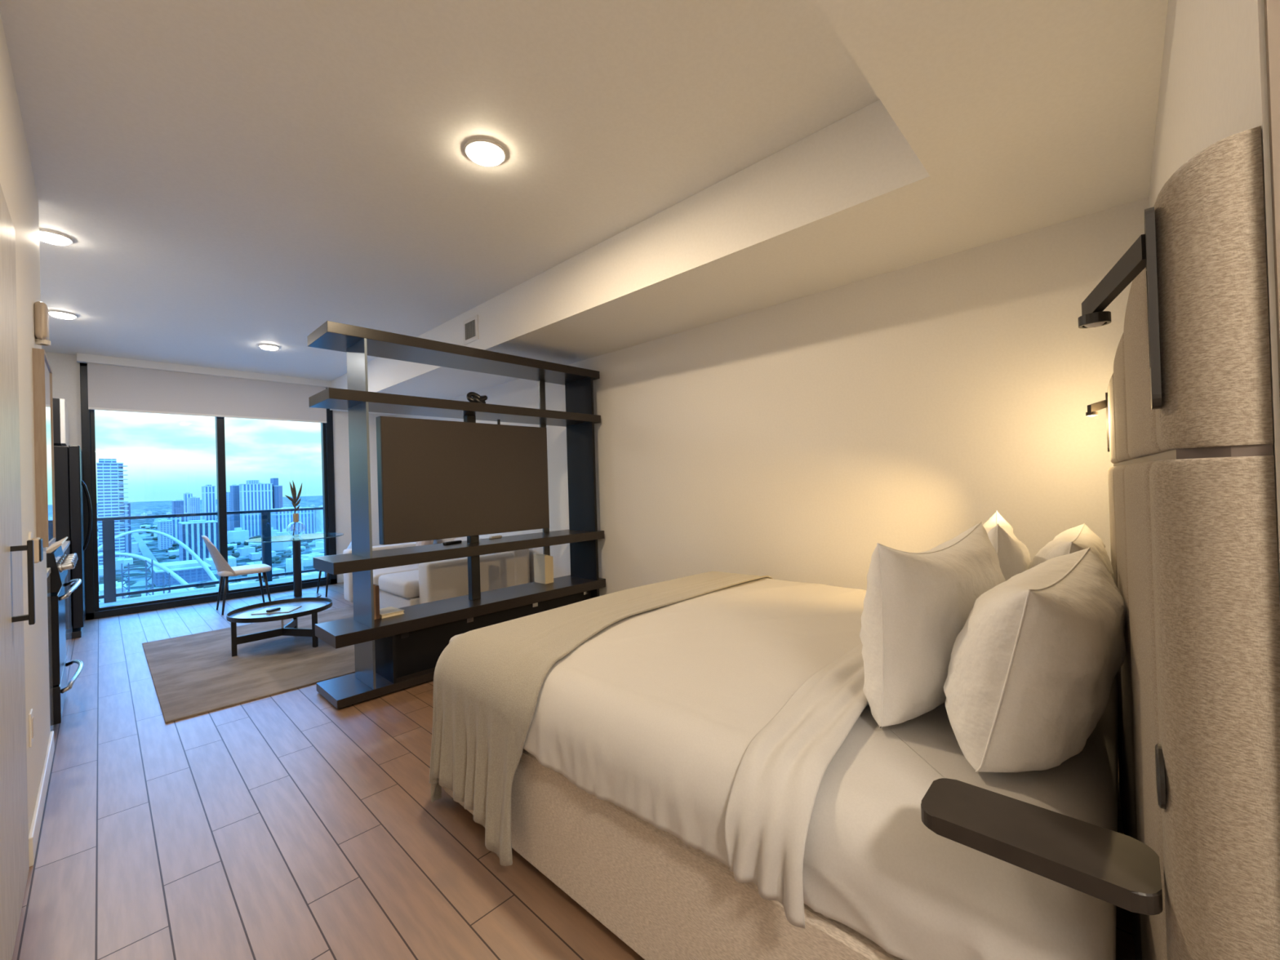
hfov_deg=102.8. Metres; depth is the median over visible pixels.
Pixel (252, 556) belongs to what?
building
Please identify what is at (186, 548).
arch
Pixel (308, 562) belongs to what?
building
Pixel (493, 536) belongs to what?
remote control
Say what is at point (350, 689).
shelf
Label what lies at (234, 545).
building
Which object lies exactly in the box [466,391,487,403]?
ornament
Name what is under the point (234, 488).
office tower
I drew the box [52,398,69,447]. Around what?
upper cabinet
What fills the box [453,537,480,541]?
cushion
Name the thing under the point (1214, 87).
wall
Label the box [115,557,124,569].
building
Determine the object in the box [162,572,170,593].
lattice tower
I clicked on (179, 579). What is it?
arch
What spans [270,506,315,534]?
apartment block
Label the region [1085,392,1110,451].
reading lamp
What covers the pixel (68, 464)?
refrigerator
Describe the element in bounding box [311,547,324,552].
building
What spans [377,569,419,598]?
seat cushion
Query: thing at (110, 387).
roller blind
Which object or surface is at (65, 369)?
wall
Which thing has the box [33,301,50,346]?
fire alarm
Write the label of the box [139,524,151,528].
building
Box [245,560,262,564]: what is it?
building
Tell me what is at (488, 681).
throw blanket
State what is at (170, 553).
building
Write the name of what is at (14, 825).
door
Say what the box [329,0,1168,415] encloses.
ceiling
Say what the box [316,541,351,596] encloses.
dining chair
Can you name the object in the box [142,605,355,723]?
rug
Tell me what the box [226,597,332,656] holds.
coffee table
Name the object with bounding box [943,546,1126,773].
pillow
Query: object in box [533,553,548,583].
book
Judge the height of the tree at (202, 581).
7.576 m
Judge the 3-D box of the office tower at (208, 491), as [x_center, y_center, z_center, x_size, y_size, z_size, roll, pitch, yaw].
[-1248.537,86.021,1479.227,51.000,145.000,26.000,-2,-1,43]
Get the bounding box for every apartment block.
[98,581,126,601]
[124,502,131,558]
[156,519,172,549]
[165,516,181,543]
[171,499,184,522]
[183,492,192,521]
[186,497,200,520]
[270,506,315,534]
[315,509,323,532]
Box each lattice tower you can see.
[120,562,129,599]
[145,559,153,595]
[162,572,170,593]
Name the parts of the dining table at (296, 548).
glass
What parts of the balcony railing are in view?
post, rail, rail, post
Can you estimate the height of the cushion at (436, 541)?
0.290 m
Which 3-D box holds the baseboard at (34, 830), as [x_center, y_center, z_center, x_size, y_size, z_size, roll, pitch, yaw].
[-2.560,1.314,2.192,1.200,0.100,0.012,-2,-1,43]
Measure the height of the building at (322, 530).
35.000 m
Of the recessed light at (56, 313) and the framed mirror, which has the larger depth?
the recessed light at (56, 313)
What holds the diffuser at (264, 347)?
attached to the recessed light at (264, 346)
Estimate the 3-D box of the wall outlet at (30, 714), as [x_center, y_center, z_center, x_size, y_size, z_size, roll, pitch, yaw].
[-2.253,0.917,1.891,0.076,0.120,0.008,-2,-1,43]
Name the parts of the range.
vent trim, control panel, oven door, drawer, knob, knob, knob, knob, handle, knob, handle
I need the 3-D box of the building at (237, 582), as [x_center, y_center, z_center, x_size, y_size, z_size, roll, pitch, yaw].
[-459.683,123.378,588.498,40.628,10.000,17.310,-2,0,32]
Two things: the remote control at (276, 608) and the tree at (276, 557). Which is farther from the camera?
the tree at (276, 557)
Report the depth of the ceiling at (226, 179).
2.26 m
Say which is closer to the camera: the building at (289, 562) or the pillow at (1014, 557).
the pillow at (1014, 557)
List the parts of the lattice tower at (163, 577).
leg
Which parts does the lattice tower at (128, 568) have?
leg, leg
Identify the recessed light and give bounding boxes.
[39,228,73,245]
[48,310,77,319]
[257,343,279,350]
[464,137,506,166]
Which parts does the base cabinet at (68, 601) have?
door, door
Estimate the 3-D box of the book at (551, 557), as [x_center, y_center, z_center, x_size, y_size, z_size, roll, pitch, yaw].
[-0.820,0.777,4.478,0.160,0.225,0.028,-2,-1,43]
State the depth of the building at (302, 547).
993.11 m
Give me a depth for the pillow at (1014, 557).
1.70 m
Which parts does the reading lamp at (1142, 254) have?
bulb, arm, wall plate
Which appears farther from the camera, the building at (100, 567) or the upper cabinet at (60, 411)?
the building at (100, 567)
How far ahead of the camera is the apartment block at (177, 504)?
1713.01 m
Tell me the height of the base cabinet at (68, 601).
0.875 m
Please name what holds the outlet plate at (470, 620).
attached to the divider
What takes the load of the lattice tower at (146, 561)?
on the ground
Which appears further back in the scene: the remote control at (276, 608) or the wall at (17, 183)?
the remote control at (276, 608)
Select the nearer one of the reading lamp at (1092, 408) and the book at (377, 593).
the reading lamp at (1092, 408)
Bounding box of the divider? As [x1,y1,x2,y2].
[306,320,605,709]
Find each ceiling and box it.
[0,0,879,381]
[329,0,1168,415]
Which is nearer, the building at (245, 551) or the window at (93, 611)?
the window at (93, 611)
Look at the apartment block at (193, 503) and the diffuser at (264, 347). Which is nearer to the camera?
the diffuser at (264, 347)
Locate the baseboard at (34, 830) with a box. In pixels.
[28,730,54,866]
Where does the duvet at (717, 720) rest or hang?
on the bed
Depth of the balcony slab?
7.17 m
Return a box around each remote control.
[266,607,280,612]
[442,540,462,544]
[488,535,502,538]
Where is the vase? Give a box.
[286,513,305,537]
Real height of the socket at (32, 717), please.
0.070 m
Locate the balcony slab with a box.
[98,572,324,606]
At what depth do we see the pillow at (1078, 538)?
1.72 m
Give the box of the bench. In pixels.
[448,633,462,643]
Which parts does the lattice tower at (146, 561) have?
leg, leg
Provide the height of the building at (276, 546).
25.000 m
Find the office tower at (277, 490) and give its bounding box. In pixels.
[270,478,283,508]
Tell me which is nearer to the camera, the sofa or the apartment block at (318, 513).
the sofa
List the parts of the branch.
stem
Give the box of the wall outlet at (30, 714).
[28,708,33,747]
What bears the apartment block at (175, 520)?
on the ground
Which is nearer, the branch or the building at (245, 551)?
the branch
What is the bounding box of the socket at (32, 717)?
[31,716,33,737]
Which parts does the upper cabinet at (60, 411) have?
door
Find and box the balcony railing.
[97,506,323,603]
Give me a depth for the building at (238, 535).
1190.34 m
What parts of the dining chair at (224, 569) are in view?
backrest, leg, leg, seat, leg, leg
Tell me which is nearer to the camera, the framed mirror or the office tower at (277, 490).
the framed mirror
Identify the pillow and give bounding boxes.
[859,521,1005,728]
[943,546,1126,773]
[982,510,1031,581]
[1029,523,1115,582]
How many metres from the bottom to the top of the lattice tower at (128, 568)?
75.105 m
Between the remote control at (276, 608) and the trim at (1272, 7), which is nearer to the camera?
the trim at (1272, 7)
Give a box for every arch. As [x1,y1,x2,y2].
[97,528,219,586]
[97,552,194,590]
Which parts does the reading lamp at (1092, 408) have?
arm, wall plate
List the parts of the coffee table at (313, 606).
leg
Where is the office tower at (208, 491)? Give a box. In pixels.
[201,484,216,520]
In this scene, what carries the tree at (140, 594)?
on the ground
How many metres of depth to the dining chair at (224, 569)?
5.55 m
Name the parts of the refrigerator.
door, door, handle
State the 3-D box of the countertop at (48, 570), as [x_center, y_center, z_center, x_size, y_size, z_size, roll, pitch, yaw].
[-3.369,0.499,2.475,0.298,0.030,0.660,-2,-1,43]
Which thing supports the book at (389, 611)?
on the divider
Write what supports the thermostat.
attached to the wall at (17, 183)
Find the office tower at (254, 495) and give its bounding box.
[239,480,273,537]
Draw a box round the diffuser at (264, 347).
[260,345,278,350]
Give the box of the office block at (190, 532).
[177,520,218,562]
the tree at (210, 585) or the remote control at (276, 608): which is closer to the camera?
the remote control at (276, 608)
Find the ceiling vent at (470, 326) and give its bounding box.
[462,314,478,345]
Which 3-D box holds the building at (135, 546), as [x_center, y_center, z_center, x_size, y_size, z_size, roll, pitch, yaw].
[-1041.575,136.722,1038.273,29.459,25.000,20.749,-1,0,-38]
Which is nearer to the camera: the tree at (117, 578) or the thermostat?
the thermostat
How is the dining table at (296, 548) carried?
on the floor
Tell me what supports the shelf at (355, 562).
attached to the divider
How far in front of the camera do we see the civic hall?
661.71 m
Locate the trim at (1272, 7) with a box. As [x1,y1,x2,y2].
[1263,0,1279,399]
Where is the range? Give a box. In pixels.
[46,536,84,724]
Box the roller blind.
[87,362,326,422]
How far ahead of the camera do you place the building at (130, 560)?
862.83 m
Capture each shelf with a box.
[306,320,599,385]
[308,387,600,426]
[312,529,604,574]
[315,574,605,648]
[315,666,435,709]
[920,777,1163,915]
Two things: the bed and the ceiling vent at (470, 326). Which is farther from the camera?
the ceiling vent at (470, 326)
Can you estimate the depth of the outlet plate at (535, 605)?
4.08 m
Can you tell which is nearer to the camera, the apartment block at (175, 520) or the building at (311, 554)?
the building at (311, 554)
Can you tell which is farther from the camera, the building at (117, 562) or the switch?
the building at (117, 562)
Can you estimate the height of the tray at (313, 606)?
0.042 m
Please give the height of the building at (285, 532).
35.000 m
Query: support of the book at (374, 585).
on the divider
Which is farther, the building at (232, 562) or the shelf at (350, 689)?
the building at (232, 562)
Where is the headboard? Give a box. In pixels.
[1107,125,1279,959]
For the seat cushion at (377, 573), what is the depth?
5.34 m
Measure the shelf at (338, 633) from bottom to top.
0.074 m
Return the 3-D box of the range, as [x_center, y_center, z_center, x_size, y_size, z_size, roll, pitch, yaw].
[-3.715,0.876,2.884,0.765,1.015,0.767,-2,-1,43]
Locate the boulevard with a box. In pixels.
[132,532,158,573]
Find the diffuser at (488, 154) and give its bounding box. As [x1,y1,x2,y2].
[467,142,502,166]
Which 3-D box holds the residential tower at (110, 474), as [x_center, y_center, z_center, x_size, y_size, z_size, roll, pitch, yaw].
[-944.305,53.873,915.355,41.000,183.000,38.500,-2,-1,43]
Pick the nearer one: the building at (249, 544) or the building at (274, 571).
the building at (274, 571)
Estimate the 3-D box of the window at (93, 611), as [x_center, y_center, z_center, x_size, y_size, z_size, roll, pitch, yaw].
[-5.120,0.059,6.298,0.230,2.820,2.410,-2,-1,43]
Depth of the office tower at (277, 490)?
1378.46 m
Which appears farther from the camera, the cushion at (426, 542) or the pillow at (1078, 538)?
the cushion at (426, 542)
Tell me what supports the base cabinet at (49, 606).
on the floor
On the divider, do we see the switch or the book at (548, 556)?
the book at (548, 556)
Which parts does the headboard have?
panel, panel, panel, panel, panel, panel, panel, panel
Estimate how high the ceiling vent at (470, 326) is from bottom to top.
0.210 m
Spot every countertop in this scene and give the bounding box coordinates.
[46,540,70,553]
[46,567,50,577]
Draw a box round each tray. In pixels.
[226,597,332,622]
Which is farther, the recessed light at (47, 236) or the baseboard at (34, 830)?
the recessed light at (47, 236)
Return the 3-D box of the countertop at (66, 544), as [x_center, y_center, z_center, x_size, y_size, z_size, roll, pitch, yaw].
[-4.749,0.550,3.779,1.920,0.030,0.660,-2,-1,43]
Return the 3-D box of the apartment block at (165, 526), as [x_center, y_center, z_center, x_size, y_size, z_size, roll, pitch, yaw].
[-1039.287,118.177,1116.762,51.000,63.000,21.000,-2,-1,43]
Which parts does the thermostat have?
wall plate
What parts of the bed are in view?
frame, mattress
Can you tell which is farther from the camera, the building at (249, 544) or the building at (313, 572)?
the building at (249, 544)
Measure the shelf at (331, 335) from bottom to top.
0.066 m
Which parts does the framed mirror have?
glass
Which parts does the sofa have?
arm, arm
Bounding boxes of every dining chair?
[201,535,271,614]
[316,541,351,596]
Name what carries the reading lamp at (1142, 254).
attached to the headboard
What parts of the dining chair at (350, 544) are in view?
leg, leg, backrest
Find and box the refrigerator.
[53,444,92,639]
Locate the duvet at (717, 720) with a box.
[523,577,868,928]
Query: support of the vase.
on the dining table at (296, 548)
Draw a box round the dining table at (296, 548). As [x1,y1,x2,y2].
[244,533,343,600]
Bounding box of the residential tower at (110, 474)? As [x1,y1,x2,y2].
[96,458,128,563]
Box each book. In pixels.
[373,583,376,619]
[375,584,379,618]
[379,606,404,618]
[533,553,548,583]
[547,555,551,583]
[550,555,553,582]
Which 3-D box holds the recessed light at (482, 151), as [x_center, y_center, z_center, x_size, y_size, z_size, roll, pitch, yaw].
[-0.711,-1.496,2.350,0.184,0.033,0.184,-2,-1,43]
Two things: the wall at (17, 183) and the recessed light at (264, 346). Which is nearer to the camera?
the wall at (17, 183)
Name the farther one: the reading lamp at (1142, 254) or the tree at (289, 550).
the tree at (289, 550)
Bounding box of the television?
[375,416,549,545]
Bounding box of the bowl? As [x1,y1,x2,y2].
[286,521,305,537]
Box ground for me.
[97,495,324,596]
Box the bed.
[443,673,1119,959]
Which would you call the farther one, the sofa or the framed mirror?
the sofa
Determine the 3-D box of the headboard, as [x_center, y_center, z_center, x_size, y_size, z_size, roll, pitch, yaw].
[1.320,0.419,1.328,0.156,1.600,2.070,-2,-1,43]
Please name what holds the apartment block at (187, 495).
on the ground
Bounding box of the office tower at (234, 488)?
[229,484,239,530]
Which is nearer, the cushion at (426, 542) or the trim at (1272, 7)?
the trim at (1272, 7)
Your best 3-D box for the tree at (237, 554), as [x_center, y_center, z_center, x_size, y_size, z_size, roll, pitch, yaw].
[-723.535,134.203,913.799,12.812,9.694,11.845,-2,-1,43]
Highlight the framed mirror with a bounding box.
[31,347,55,547]
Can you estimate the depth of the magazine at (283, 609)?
4.22 m
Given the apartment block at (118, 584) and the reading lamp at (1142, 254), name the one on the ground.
the apartment block at (118, 584)
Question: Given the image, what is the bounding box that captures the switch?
[1155,743,1165,808]
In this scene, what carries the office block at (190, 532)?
on the ground
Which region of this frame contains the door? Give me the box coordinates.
[0,184,35,959]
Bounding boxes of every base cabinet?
[46,573,53,731]
[63,545,71,666]
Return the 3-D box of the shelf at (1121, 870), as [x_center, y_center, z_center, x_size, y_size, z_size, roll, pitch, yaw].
[0.568,0.517,0.743,0.267,0.026,0.127,-2,-1,43]
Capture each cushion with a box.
[373,563,418,589]
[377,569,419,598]
[415,539,434,564]
[433,537,459,544]
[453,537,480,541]
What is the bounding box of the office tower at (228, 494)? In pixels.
[226,492,231,531]
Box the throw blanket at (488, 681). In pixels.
[429,571,773,866]
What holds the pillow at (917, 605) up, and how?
on the bed
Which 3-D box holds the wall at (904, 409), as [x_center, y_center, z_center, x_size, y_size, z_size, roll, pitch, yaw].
[-0.679,-0.085,5.039,8.500,2.820,0.200,-2,-1,43]
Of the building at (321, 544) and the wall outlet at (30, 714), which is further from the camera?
the building at (321, 544)
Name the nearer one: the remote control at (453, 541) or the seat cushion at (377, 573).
the remote control at (453, 541)
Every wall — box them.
[0,12,50,833]
[44,351,394,619]
[393,197,1149,595]
[1148,0,1279,602]
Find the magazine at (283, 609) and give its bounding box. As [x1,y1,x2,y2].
[250,605,302,614]
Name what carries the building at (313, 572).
on the ground
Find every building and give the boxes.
[98,565,103,575]
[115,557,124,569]
[117,557,133,564]
[131,541,138,553]
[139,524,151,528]
[167,549,179,555]
[204,555,236,569]
[226,527,248,543]
[227,543,236,547]
[228,582,246,585]
[237,545,255,555]
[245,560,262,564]
[247,568,284,580]
[248,542,261,546]
[248,551,275,559]
[271,527,278,536]
[271,541,288,551]
[275,528,295,545]
[285,546,306,551]
[285,555,303,572]
[301,552,324,558]
[301,571,324,575]
[302,556,315,566]
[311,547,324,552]
[315,528,324,546]
[315,539,324,548]
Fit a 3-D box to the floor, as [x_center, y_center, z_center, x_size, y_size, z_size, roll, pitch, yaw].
[-1.205,1.386,2.749,10.800,0.120,4.300,-2,-1,43]
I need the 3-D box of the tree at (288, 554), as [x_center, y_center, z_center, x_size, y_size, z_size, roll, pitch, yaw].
[-619.497,131.829,894.484,11.828,7.657,14.989,-2,-1,43]
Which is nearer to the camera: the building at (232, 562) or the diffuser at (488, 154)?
the diffuser at (488, 154)
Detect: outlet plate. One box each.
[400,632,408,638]
[466,617,473,622]
[532,602,537,607]
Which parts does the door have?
pull handle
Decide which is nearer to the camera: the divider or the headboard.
the headboard
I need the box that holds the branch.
[285,481,302,535]
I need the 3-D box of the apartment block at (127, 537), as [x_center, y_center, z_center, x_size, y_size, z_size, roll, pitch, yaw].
[-966.557,93.387,961.634,41.000,106.000,11.000,-2,-1,43]
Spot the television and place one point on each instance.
(437, 479)
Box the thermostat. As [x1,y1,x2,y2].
[28,531,43,563]
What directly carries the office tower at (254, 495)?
on the ground
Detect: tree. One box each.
[115,576,121,581]
[127,593,142,598]
[168,555,176,559]
[195,581,206,587]
[203,584,216,588]
[231,551,239,557]
[271,555,279,560]
[280,552,291,557]
[283,549,291,554]
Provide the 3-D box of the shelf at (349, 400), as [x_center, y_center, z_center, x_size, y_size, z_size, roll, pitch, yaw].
[-1.233,-0.520,3.903,0.418,0.064,2.140,-2,-1,43]
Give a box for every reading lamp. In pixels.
[1078,206,1161,409]
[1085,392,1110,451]
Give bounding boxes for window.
[76,352,337,620]
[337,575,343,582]
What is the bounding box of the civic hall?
[151,560,211,586]
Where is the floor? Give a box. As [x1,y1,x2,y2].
[12,582,1135,959]
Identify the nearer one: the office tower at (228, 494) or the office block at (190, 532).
the office block at (190, 532)
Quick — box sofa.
[342,537,529,608]
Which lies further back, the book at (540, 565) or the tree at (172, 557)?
the tree at (172, 557)

